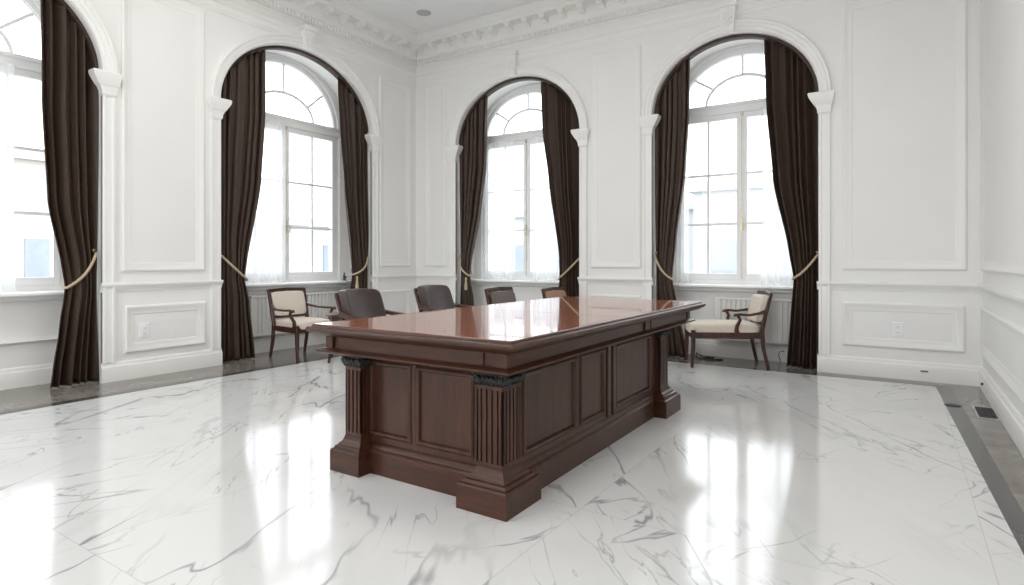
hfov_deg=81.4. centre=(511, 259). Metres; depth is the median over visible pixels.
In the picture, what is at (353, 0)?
trim
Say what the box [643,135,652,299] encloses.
trim
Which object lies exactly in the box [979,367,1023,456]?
baseboard
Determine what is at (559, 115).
curtain
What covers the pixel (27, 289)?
window
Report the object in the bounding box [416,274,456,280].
trim
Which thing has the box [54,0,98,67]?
rail
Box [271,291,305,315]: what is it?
cushion
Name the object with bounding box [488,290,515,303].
cushion
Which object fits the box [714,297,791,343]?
radiator
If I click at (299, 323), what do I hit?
seat cushion
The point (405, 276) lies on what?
trim
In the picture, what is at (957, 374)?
baseboard
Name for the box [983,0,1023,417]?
wall
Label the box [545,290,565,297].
cushion
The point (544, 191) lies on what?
sheer curtain
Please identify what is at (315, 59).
rail
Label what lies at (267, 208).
sheer curtain
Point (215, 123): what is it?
trim
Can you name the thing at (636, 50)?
trim
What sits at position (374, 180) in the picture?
trim
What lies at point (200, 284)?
trim
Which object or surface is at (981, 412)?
floor vent
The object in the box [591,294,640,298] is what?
trim
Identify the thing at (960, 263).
trim
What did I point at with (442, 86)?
trim
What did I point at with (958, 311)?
trim
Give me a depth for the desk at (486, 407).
3.12 m
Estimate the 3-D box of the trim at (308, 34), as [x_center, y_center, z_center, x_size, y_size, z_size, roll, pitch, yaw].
[-2.544,-2.772,7.433,0.122,0.256,0.204,0,0,33]
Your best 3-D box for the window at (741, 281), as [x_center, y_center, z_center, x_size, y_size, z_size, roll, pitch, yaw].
[2.635,-1.065,6.955,1.776,2.890,0.267,0,0,33]
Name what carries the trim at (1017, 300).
attached to the wall at (1004, 19)
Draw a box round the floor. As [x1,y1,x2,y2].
[0,343,1023,584]
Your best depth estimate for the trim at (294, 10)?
7.90 m
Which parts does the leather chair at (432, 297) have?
frame, armrest, armrest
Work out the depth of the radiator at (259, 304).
7.38 m
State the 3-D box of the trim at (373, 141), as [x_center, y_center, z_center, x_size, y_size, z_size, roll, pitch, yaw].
[-1.954,-1.649,8.411,0.111,0.227,0.242,0,0,33]
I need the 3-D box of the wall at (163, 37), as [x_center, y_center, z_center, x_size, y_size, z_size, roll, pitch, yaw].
[-4.619,-1.085,4.894,0.580,4.470,10.600,0,0,33]
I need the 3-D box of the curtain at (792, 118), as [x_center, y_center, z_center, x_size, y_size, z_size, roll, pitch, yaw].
[3.014,-0.635,6.377,0.529,3.546,0.242,0,0,44]
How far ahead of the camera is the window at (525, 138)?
8.65 m
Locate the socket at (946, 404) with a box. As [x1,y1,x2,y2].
[944,403,960,406]
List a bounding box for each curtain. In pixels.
[0,78,14,292]
[40,0,98,387]
[221,50,265,361]
[245,120,286,283]
[338,78,368,288]
[458,95,487,305]
[482,140,514,279]
[533,137,557,280]
[541,82,578,296]
[653,57,689,356]
[674,144,688,282]
[761,107,792,285]
[764,39,818,368]
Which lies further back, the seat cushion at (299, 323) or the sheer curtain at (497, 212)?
the sheer curtain at (497, 212)
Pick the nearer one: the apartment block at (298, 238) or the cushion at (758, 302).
the cushion at (758, 302)
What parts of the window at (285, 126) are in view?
handle, sill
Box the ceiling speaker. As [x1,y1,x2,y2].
[416,10,430,15]
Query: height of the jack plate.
0.055 m
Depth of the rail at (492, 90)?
8.39 m
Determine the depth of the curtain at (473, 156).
8.68 m
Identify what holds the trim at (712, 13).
attached to the wall at (903, 52)
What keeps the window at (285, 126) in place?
in the wall at (163, 37)
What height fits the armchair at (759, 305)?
0.819 m
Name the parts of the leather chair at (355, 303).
frame, armrest, armrest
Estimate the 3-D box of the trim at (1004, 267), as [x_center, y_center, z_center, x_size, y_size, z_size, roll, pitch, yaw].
[3.342,-1.250,3.989,0.026,2.700,3.300,0,0,33]
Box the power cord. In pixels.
[695,352,722,359]
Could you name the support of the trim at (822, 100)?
attached to the wall at (903, 52)
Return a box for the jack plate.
[919,368,932,374]
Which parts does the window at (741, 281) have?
sill, handle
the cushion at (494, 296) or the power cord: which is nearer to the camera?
the cushion at (494, 296)
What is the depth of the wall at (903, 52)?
5.94 m
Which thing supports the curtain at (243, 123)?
hanging from the rail at (315, 59)
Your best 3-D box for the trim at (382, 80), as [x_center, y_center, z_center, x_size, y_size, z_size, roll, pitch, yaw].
[-1.718,-1.270,8.787,0.026,2.740,0.650,0,0,33]
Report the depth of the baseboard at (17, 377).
5.90 m
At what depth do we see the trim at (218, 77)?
7.17 m
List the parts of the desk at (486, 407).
panel, frieze panel, panel frame, panel, crown moulding, moulding, panel, frieze panel, panel frame, panel, panel, frieze panel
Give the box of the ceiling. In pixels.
[345,0,539,33]
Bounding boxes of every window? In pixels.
[0,0,64,302]
[245,53,350,290]
[471,85,558,286]
[673,44,792,293]
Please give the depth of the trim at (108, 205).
5.59 m
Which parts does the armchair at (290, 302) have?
leg, armrest, frame, seat frame, arm post, leg, leg, armrest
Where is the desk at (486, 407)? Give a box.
[305,296,705,521]
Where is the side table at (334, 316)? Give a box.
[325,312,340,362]
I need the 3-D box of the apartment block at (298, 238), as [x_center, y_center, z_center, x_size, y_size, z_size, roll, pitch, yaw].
[-11.806,0.300,29.041,9.400,4.100,10.400,0,0,33]
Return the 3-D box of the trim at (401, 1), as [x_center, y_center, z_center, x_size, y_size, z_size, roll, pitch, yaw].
[-0.615,-3.312,4.200,5.135,0.016,5.010,0,0,33]
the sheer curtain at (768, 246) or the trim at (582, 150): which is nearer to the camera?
the sheer curtain at (768, 246)
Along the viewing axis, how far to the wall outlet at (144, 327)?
5.86 m
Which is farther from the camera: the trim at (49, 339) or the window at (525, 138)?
the window at (525, 138)
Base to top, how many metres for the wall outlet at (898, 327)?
0.140 m
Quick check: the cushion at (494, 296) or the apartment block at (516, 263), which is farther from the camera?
the apartment block at (516, 263)
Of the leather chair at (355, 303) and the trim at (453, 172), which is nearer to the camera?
the leather chair at (355, 303)
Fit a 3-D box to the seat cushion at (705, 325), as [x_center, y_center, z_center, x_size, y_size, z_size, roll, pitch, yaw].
[2.304,0.734,6.545,0.728,0.143,0.476,0,0,8]
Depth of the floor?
2.88 m
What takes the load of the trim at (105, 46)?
attached to the wall at (163, 37)
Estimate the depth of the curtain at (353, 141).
8.24 m
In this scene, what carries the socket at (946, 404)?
on the floor
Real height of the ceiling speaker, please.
0.010 m
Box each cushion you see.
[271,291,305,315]
[276,317,329,329]
[338,288,386,319]
[417,285,454,311]
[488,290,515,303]
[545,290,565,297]
[686,319,759,332]
[747,294,768,321]
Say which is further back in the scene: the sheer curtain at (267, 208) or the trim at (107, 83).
the sheer curtain at (267, 208)
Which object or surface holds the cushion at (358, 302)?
on the leather chair at (355, 303)
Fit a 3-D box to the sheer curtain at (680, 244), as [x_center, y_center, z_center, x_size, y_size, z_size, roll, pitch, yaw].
[2.048,-0.725,7.292,0.248,2.020,0.034,0,0,33]
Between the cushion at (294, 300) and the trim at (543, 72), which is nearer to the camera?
the cushion at (294, 300)
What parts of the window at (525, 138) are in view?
sill, handle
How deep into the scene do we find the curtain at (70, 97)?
5.43 m
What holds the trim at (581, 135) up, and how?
attached to the wall at (903, 52)
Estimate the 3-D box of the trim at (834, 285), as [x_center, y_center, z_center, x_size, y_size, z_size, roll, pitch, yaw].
[3.709,0.262,5.766,1.351,0.087,0.042,0,0,33]
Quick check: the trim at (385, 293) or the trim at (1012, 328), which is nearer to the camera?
the trim at (1012, 328)
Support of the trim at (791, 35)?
attached to the wall at (903, 52)
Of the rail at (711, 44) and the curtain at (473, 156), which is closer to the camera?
the rail at (711, 44)
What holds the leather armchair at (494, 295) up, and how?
on the floor
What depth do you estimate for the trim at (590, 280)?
7.34 m
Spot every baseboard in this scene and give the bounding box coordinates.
[0,332,325,389]
[688,339,982,386]
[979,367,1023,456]
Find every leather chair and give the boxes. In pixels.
[334,288,406,320]
[414,285,470,311]
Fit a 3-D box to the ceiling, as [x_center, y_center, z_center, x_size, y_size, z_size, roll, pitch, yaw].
[-1.579,-3.320,3.271,7.485,0.001,11.200,0,0,33]
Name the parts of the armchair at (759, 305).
leg, leg, seat frame, armrest, arm post, armrest, leg, frame, leg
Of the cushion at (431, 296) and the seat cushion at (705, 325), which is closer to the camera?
the cushion at (431, 296)
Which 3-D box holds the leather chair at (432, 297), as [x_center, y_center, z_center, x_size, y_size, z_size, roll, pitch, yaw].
[-0.506,0.688,5.275,0.687,0.926,0.506,0,0,29]
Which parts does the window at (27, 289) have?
sill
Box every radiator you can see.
[249,291,338,336]
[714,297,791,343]
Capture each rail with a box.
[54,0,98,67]
[225,46,368,132]
[459,77,578,143]
[654,34,818,113]
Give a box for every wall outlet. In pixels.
[139,323,148,337]
[893,322,903,336]
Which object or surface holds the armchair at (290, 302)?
on the floor
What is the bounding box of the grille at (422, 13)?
[418,11,429,15]
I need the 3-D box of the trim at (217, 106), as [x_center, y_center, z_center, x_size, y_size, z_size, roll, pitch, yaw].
[-3.201,-1.649,6.500,0.111,0.227,0.242,0,0,33]
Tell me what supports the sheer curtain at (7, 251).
hanging from the window at (27, 289)
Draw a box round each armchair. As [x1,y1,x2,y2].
[267,287,335,361]
[484,287,515,304]
[541,287,566,298]
[684,291,772,369]
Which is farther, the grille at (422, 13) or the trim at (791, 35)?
the grille at (422, 13)
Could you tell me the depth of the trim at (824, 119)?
6.10 m
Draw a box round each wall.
[0,0,415,381]
[416,0,982,365]
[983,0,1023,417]
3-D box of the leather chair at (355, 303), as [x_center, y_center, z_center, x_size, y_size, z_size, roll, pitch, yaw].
[-0.987,0.688,4.538,0.687,0.926,0.506,0,0,29]
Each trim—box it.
[0,338,57,345]
[69,0,117,72]
[88,68,122,97]
[100,280,222,292]
[101,96,115,363]
[121,0,204,271]
[124,301,205,353]
[184,0,415,83]
[207,96,231,119]
[209,33,379,135]
[211,118,220,349]
[243,0,416,68]
[298,24,317,50]
[353,0,528,30]
[365,134,382,151]
[371,151,377,289]
[371,274,415,281]
[379,76,410,266]
[379,289,410,315]
[397,0,415,3]
[416,0,706,68]
[416,0,806,83]
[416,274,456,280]
[425,82,445,266]
[445,145,462,161]
[448,65,587,145]
[450,161,456,307]
[503,50,518,76]
[571,128,589,146]
[577,277,653,285]
[579,146,586,296]
[591,45,640,267]
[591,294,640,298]
[638,114,660,134]
[641,19,831,115]
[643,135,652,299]
[717,0,737,33]
[807,90,834,114]
[817,281,981,292]
[819,113,829,354]
[842,0,966,270]
[843,301,964,352]
[978,284,1023,309]
[980,0,1023,275]
[980,306,1023,403]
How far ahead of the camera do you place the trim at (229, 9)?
7.24 m
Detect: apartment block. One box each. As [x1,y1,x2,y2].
[0,149,49,277]
[246,215,328,272]
[494,201,693,272]
[686,178,792,273]
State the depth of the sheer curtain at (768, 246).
6.73 m
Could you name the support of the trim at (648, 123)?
attached to the wall at (903, 52)
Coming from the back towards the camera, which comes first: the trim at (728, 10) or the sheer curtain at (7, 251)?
the trim at (728, 10)
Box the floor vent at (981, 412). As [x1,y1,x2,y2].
[972,406,999,419]
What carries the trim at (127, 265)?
attached to the wall at (163, 37)
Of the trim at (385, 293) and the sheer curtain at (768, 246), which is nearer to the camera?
the sheer curtain at (768, 246)
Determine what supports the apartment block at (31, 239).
on the ground
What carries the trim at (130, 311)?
attached to the wall at (163, 37)
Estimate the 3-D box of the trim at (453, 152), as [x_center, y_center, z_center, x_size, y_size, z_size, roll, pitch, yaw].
[-0.850,-1.558,8.739,0.242,0.227,0.111,0,0,33]
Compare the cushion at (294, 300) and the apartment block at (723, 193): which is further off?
the apartment block at (723, 193)
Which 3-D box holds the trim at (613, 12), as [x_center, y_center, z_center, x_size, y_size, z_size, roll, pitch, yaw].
[1.320,-3.135,7.167,6.885,0.370,0.305,0,0,33]
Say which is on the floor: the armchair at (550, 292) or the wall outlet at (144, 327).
the armchair at (550, 292)
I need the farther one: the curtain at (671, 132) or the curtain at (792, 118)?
the curtain at (671, 132)

